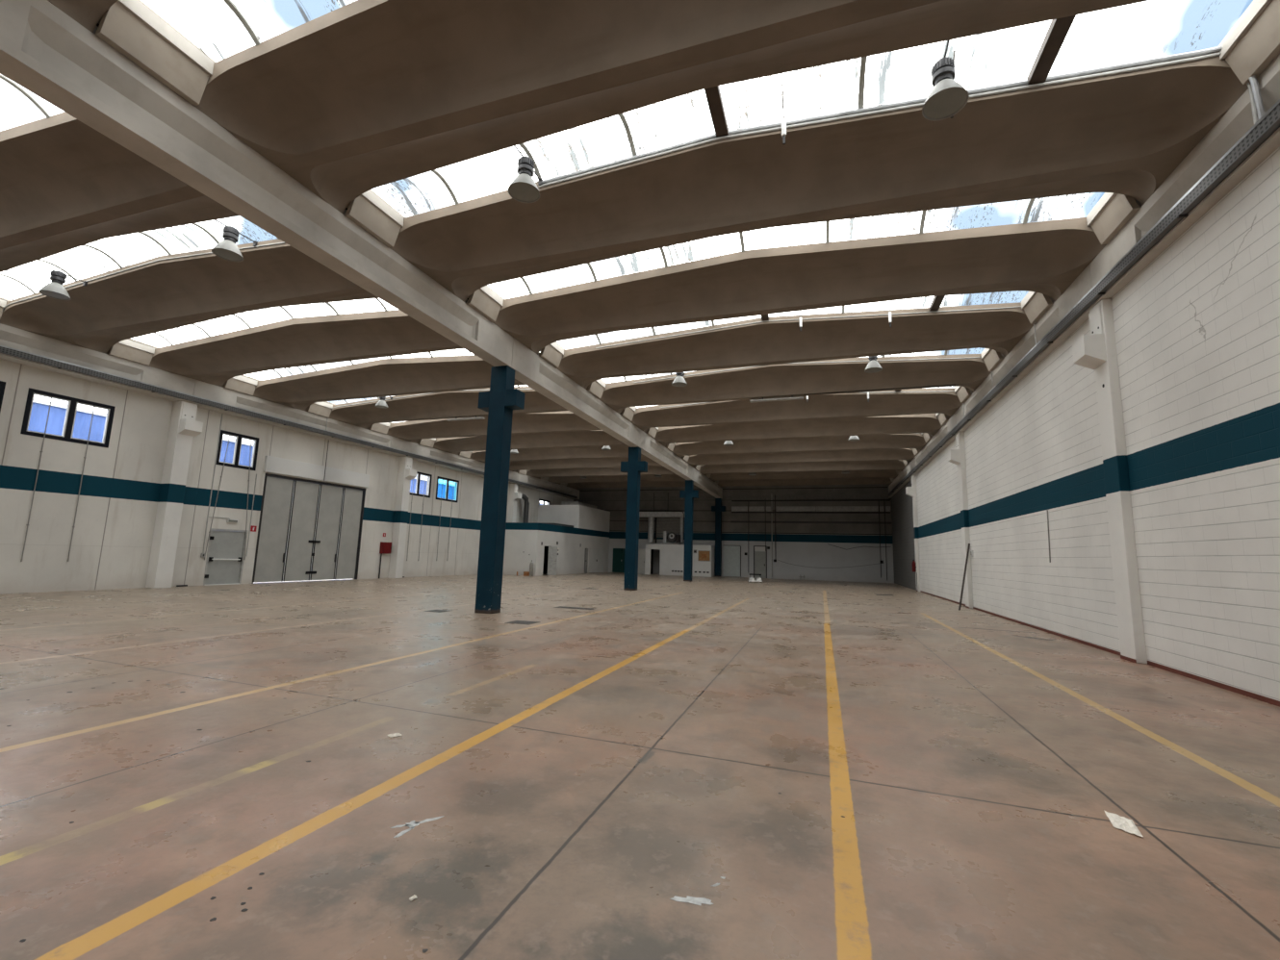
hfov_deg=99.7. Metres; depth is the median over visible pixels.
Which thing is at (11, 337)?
roof beam
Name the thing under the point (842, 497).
beam
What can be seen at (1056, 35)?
bar
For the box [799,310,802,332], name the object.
vent
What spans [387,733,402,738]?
paper scrap
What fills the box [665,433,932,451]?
skylight
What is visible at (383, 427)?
skylight
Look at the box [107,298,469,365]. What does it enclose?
skylight
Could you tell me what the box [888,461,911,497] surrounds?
roof beam
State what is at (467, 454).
skylight
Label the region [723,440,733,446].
lamp
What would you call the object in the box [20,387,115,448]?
window
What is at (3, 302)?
skylight
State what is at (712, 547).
wall
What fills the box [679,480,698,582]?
column
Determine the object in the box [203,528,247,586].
door
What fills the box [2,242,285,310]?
conduit
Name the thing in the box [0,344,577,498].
cable tray
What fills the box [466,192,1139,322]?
skylight
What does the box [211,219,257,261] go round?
lamp
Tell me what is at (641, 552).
door
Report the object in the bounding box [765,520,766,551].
conduit
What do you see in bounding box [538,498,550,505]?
window
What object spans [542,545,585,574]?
wall
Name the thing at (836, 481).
rib
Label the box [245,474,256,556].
conduit
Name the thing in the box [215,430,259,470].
window
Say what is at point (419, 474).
window
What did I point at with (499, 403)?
column
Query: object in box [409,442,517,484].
roof beam
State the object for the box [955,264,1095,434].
roof beam
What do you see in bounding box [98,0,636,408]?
ceiling
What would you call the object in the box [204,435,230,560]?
rod
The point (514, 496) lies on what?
pilaster
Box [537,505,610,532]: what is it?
wall
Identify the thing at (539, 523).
ledge
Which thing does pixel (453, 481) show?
rod
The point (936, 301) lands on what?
bar
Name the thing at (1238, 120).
roof beam
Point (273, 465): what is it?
lintel
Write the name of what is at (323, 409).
skylight
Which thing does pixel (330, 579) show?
ground
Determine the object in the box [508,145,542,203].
lamp
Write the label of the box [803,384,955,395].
cable
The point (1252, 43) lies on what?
skylight
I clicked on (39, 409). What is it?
windows
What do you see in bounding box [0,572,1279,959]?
floor
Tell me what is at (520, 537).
wall
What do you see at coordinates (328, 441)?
conduit
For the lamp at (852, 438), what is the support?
hanging from the rib at (929, 423)
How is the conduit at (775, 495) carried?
attached to the rail
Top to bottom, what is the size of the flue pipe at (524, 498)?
2.265 m
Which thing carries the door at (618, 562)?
in the wall at (805, 545)
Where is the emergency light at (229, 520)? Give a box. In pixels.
[208,516,237,523]
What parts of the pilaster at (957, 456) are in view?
fixing plate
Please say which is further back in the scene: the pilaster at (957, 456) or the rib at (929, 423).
the rib at (929, 423)
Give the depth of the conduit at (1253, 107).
7.79 m
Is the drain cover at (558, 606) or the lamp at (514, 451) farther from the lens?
the lamp at (514, 451)
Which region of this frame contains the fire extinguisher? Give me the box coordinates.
[911,560,916,571]
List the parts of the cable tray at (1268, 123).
support arm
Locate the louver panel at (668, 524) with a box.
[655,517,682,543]
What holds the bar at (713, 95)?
attached to the skylight at (1252, 43)
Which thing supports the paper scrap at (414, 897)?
on the floor
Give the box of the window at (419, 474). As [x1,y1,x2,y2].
[409,471,432,498]
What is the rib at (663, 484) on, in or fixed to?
on the roof beam at (703, 482)
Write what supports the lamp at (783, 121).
attached to the skylight at (1252, 43)
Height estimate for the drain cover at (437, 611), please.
0.008 m
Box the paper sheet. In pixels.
[1103,810,1143,838]
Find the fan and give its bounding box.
[662,531,680,544]
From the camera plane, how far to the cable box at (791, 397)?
19.69 m
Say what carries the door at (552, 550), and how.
in the wall at (571, 555)
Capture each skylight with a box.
[0,23,166,125]
[0,207,368,318]
[95,0,353,105]
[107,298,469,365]
[223,350,538,395]
[307,385,519,417]
[344,0,1279,247]
[369,422,390,435]
[418,438,435,447]
[458,451,472,459]
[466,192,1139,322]
[517,469,527,474]
[538,290,1052,367]
[587,348,1003,398]
[620,385,971,421]
[646,413,948,437]
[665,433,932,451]
[682,448,919,461]
[694,460,909,470]
[705,469,900,478]
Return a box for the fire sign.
[250,525,256,532]
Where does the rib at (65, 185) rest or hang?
on the roof beam at (44, 51)
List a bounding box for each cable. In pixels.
[778,560,884,568]
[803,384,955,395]
[827,543,890,549]
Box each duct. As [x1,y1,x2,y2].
[639,492,684,542]
[731,506,890,511]
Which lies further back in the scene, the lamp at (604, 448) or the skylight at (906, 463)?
the skylight at (906, 463)
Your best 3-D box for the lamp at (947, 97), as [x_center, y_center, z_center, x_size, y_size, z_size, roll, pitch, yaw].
[4.046,-5.315,7.198,0.980,0.698,0.544,9,-11,-44]
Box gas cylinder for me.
[529,560,533,576]
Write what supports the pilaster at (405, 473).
on the floor
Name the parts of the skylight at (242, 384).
panel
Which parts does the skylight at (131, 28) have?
panel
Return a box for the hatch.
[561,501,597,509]
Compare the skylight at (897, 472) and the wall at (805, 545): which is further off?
the wall at (805, 545)
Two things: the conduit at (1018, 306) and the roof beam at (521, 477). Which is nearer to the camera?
the conduit at (1018, 306)
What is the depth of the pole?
19.41 m
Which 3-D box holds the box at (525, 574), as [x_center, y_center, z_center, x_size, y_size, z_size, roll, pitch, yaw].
[-7.665,6.331,36.495,0.330,0.280,0.250,-1,-8,18]
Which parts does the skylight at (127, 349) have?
panel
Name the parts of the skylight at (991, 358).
panel, panel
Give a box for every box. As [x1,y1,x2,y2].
[446,415,485,421]
[523,571,529,576]
[749,395,803,403]
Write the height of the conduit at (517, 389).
1.444 m
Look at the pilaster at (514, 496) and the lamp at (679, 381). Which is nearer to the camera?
the lamp at (679, 381)
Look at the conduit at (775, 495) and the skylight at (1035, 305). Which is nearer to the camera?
the skylight at (1035, 305)
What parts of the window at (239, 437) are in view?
sash, sash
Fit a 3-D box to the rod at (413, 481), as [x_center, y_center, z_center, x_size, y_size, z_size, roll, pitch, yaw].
[-13.018,2.072,30.638,0.053,5.000,0.040,-1,-8,18]
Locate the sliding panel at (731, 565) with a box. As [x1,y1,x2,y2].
[722,545,741,576]
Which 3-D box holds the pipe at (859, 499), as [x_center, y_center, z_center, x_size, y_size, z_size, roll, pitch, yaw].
[13.689,2.178,44.179,12.350,1.080,0.220,-1,-8,18]
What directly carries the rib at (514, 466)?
on the roof beam at (652, 449)
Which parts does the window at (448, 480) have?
sash, sash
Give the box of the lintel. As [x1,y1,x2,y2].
[263,456,369,487]
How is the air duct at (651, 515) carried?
on the ceiling
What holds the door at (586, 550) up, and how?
in the wall at (571, 555)
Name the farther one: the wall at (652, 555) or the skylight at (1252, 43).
the wall at (652, 555)
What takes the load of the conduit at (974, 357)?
attached to the rib at (780, 380)
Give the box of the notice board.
[697,550,710,562]
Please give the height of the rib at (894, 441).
0.938 m
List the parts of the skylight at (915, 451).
panel, panel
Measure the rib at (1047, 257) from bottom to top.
0.938 m
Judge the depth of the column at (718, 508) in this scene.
45.73 m
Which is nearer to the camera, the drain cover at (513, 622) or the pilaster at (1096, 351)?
the pilaster at (1096, 351)
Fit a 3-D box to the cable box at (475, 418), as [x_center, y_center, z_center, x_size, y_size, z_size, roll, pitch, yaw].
[-7.754,-2.750,24.006,1.900,0.139,0.180,-1,-8,18]
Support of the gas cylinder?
on the floor
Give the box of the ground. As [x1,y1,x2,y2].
[256,579,337,583]
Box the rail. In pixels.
[730,520,891,524]
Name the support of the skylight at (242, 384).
on the roof beam at (203, 390)
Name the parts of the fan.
fan casing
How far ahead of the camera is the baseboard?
8.67 m
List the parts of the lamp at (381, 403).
lamp shade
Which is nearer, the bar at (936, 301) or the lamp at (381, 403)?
the bar at (936, 301)
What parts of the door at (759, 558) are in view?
transom panel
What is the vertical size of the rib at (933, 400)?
0.938 m
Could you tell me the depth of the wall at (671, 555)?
45.22 m
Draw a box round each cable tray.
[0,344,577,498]
[888,99,1279,496]
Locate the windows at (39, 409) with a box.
[27,399,546,532]
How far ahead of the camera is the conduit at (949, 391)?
20.65 m
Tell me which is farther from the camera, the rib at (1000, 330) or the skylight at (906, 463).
the skylight at (906, 463)
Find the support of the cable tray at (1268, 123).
attached to the roof beam at (1082, 284)
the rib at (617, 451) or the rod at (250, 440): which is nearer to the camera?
the rod at (250, 440)
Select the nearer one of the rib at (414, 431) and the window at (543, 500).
the rib at (414, 431)
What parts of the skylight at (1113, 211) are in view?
panel, panel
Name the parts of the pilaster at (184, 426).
fixing plate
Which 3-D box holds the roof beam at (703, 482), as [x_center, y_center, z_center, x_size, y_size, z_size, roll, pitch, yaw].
[5.146,0.396,41.386,0.430,0.860,11.298,-1,-8,18]
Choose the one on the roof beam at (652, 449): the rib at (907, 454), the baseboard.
the rib at (907, 454)
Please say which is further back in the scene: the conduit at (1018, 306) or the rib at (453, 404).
the rib at (453, 404)
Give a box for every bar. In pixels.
[704,85,728,137]
[929,295,945,311]
[1026,15,1075,85]
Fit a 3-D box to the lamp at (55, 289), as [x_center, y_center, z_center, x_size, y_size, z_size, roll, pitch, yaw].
[-14.358,-4.886,13.320,0.980,0.698,0.544,9,-11,-44]
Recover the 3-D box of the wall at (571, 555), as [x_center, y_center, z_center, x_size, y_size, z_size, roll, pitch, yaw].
[-5.016,5.639,43.037,0.150,3.600,13.200,-1,-8,18]
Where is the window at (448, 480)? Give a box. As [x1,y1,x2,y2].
[435,476,459,502]
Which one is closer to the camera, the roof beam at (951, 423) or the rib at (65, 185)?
the rib at (65, 185)
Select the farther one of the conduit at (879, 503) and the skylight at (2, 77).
the conduit at (879, 503)
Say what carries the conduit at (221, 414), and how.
attached to the wall at (115, 524)
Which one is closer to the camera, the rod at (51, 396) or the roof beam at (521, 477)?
the rod at (51, 396)
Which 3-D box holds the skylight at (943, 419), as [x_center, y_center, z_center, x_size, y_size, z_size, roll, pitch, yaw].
[6.686,-2.877,24.840,13.060,1.152,1.101,-1,-8,18]
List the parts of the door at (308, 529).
bolt rod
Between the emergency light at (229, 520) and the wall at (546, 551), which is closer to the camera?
the emergency light at (229, 520)
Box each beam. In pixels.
[0,0,512,367]
[0,323,195,403]
[191,380,411,457]
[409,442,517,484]
[511,337,640,447]
[516,472,579,499]
[575,494,888,501]
[640,430,693,480]
[692,468,722,498]
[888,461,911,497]
[911,412,956,476]
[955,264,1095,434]
[1089,53,1279,306]
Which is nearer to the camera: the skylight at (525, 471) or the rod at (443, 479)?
the rod at (443, 479)
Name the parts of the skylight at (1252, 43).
panel, panel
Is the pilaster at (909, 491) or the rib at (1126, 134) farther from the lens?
the pilaster at (909, 491)
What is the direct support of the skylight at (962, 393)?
attached to the rib at (780, 380)
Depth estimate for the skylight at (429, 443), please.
31.11 m
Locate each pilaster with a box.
[145,401,203,588]
[388,457,417,578]
[507,484,521,522]
[905,475,921,591]
[947,432,972,609]
[1072,298,1147,664]
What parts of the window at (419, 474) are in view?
sash, sash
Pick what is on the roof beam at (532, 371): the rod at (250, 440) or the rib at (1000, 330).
the rib at (1000, 330)
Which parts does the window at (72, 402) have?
sash, sash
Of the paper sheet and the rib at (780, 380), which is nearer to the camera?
the paper sheet
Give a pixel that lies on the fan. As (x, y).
(671, 537)
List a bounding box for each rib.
[0,88,238,272]
[0,236,385,354]
[47,0,117,33]
[148,309,486,387]
[193,0,1149,214]
[251,352,549,411]
[328,385,594,429]
[386,410,622,443]
[389,49,1248,303]
[432,430,650,455]
[469,445,667,462]
[492,217,1107,355]
[509,457,685,472]
[525,465,695,479]
[548,474,705,485]
[555,302,1035,389]
[566,481,715,489]
[598,354,992,414]
[630,387,962,433]
[652,413,943,447]
[671,434,926,459]
[686,448,915,467]
[697,460,906,475]
[708,469,898,482]
[716,478,892,487]
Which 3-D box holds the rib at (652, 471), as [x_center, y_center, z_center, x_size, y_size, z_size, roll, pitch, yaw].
[-2.234,-0.809,40.757,13.190,0.938,2.470,-1,-8,18]
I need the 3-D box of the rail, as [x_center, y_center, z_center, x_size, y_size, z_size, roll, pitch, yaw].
[13.656,3.453,44.091,12.500,0.170,0.050,-1,-8,18]
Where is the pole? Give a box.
[958,543,970,611]
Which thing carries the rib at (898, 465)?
on the roof beam at (703, 482)
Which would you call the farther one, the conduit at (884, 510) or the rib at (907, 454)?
the conduit at (884, 510)
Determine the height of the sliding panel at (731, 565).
2.590 m
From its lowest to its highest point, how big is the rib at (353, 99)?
0.938 m
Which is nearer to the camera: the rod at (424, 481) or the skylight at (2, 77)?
the skylight at (2, 77)
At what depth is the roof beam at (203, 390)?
23.33 m
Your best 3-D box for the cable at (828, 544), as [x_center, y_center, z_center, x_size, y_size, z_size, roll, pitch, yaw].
[17.254,5.304,42.612,4.606,0.434,0.040,-1,-8,18]
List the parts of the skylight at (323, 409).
panel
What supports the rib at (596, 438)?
on the roof beam at (652, 449)
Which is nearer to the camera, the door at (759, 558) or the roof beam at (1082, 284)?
the roof beam at (1082, 284)
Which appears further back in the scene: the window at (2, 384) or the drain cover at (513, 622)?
the window at (2, 384)
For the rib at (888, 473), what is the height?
0.938 m
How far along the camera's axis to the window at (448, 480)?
33.75 m
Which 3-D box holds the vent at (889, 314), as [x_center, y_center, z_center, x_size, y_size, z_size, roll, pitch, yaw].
[6.510,-4.353,14.066,0.072,0.728,0.550,-1,-8,18]
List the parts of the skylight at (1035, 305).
panel, panel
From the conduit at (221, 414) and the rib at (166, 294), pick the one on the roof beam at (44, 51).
the rib at (166, 294)
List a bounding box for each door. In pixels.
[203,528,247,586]
[251,473,366,584]
[547,546,557,575]
[584,548,588,573]
[588,548,604,572]
[612,548,625,572]
[638,549,645,574]
[753,545,767,578]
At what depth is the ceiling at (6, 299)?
18.35 m
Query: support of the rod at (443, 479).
attached to the wall at (115, 524)
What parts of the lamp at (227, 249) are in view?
lamp shade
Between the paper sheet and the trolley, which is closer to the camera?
the paper sheet
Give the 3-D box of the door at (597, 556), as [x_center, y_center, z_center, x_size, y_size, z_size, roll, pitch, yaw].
[-3.728,6.969,46.668,0.110,2.000,3.180,-1,-8,18]
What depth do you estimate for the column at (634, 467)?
24.92 m
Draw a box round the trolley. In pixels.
[748,573,762,583]
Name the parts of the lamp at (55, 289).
lamp shade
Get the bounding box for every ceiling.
[0,296,561,485]
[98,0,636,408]
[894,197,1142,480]
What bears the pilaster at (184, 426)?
on the floor
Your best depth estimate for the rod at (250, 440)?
21.93 m
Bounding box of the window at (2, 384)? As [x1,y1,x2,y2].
[0,381,6,411]
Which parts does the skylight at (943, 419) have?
panel, panel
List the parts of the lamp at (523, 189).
lamp shade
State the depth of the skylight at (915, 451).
29.89 m
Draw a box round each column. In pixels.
[474,365,525,614]
[620,446,647,590]
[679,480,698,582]
[711,498,725,577]
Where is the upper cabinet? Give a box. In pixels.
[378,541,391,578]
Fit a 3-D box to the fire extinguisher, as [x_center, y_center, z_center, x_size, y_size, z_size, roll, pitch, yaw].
[15.618,4.889,30.810,0.203,0.680,0.244,-1,-8,18]
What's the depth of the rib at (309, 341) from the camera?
17.01 m
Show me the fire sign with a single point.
(252, 528)
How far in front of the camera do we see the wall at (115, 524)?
18.60 m
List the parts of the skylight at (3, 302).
panel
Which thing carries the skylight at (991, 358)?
on the rib at (1000, 330)
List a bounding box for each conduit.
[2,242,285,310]
[202,413,222,553]
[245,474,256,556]
[323,440,329,481]
[325,388,533,430]
[538,51,1258,188]
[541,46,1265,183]
[595,306,1036,348]
[634,357,993,387]
[661,390,964,416]
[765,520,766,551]
[770,493,772,577]
[774,494,775,545]
[878,503,881,577]
[884,510,887,580]
[1046,510,1050,563]
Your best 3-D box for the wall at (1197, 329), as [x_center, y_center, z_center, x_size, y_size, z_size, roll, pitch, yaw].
[11.407,0.977,17.116,0.300,6.620,52.800,-1,-8,18]
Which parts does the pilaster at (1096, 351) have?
fixing plate, skirting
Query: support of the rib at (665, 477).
on the roof beam at (703, 482)
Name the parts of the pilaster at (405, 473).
fixing plate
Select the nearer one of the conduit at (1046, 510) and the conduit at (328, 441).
the conduit at (1046, 510)
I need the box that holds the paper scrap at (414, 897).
[409,895,417,900]
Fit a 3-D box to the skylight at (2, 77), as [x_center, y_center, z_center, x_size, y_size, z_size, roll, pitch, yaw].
[-12.861,-5.615,9.143,13.120,1.152,1.101,-1,-8,18]
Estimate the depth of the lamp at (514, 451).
33.16 m
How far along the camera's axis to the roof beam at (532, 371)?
18.41 m
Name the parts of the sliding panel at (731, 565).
frame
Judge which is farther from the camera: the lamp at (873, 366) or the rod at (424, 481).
the rod at (424, 481)
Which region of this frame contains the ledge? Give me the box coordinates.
[538,522,573,527]
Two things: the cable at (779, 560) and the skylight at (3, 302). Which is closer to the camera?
the skylight at (3, 302)
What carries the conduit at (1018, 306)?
attached to the rib at (1000, 330)
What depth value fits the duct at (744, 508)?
43.87 m
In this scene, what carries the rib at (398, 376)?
on the roof beam at (532, 371)
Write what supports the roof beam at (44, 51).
on the column at (499, 403)
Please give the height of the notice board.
0.870 m
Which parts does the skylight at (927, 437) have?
panel, panel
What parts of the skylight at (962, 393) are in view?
panel, panel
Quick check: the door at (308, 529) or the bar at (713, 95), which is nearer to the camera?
the bar at (713, 95)
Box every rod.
[20,396,51,562]
[67,406,94,562]
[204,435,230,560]
[243,439,251,560]
[406,481,413,561]
[418,481,425,557]
[436,479,443,555]
[447,481,454,556]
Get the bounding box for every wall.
[0,358,573,593]
[502,522,536,575]
[533,522,609,576]
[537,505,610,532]
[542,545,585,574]
[573,485,894,583]
[644,543,711,577]
[650,549,653,574]
[711,545,715,577]
[891,146,1279,701]
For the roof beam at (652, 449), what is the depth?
29.69 m
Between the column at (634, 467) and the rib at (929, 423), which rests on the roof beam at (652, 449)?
the rib at (929, 423)
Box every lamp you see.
[31,261,87,300]
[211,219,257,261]
[374,396,392,409]
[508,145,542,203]
[510,449,518,454]
[601,445,611,450]
[671,372,687,386]
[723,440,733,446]
[847,435,859,441]
[864,356,882,373]
[921,40,969,121]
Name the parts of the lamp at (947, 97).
lamp shade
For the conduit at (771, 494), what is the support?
attached to the wall at (805, 545)
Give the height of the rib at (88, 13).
0.938 m
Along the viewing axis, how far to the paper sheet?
3.39 m
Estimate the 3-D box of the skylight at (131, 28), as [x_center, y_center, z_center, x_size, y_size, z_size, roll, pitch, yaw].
[-0.028,-5.845,4.864,13.060,1.152,1.101,-1,-8,18]
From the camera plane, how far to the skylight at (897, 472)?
38.12 m
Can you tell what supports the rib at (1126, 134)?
on the roof beam at (44, 51)
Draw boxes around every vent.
[760,314,768,320]
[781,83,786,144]
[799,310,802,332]
[888,301,891,327]
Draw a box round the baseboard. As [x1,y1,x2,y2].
[920,590,1279,707]
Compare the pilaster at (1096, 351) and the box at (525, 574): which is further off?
the box at (525, 574)
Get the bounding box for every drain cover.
[424,610,450,613]
[504,620,540,624]
[553,606,594,610]
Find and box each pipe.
[519,492,529,522]
[731,499,890,513]
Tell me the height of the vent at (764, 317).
0.120 m
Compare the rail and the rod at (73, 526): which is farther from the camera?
the rail

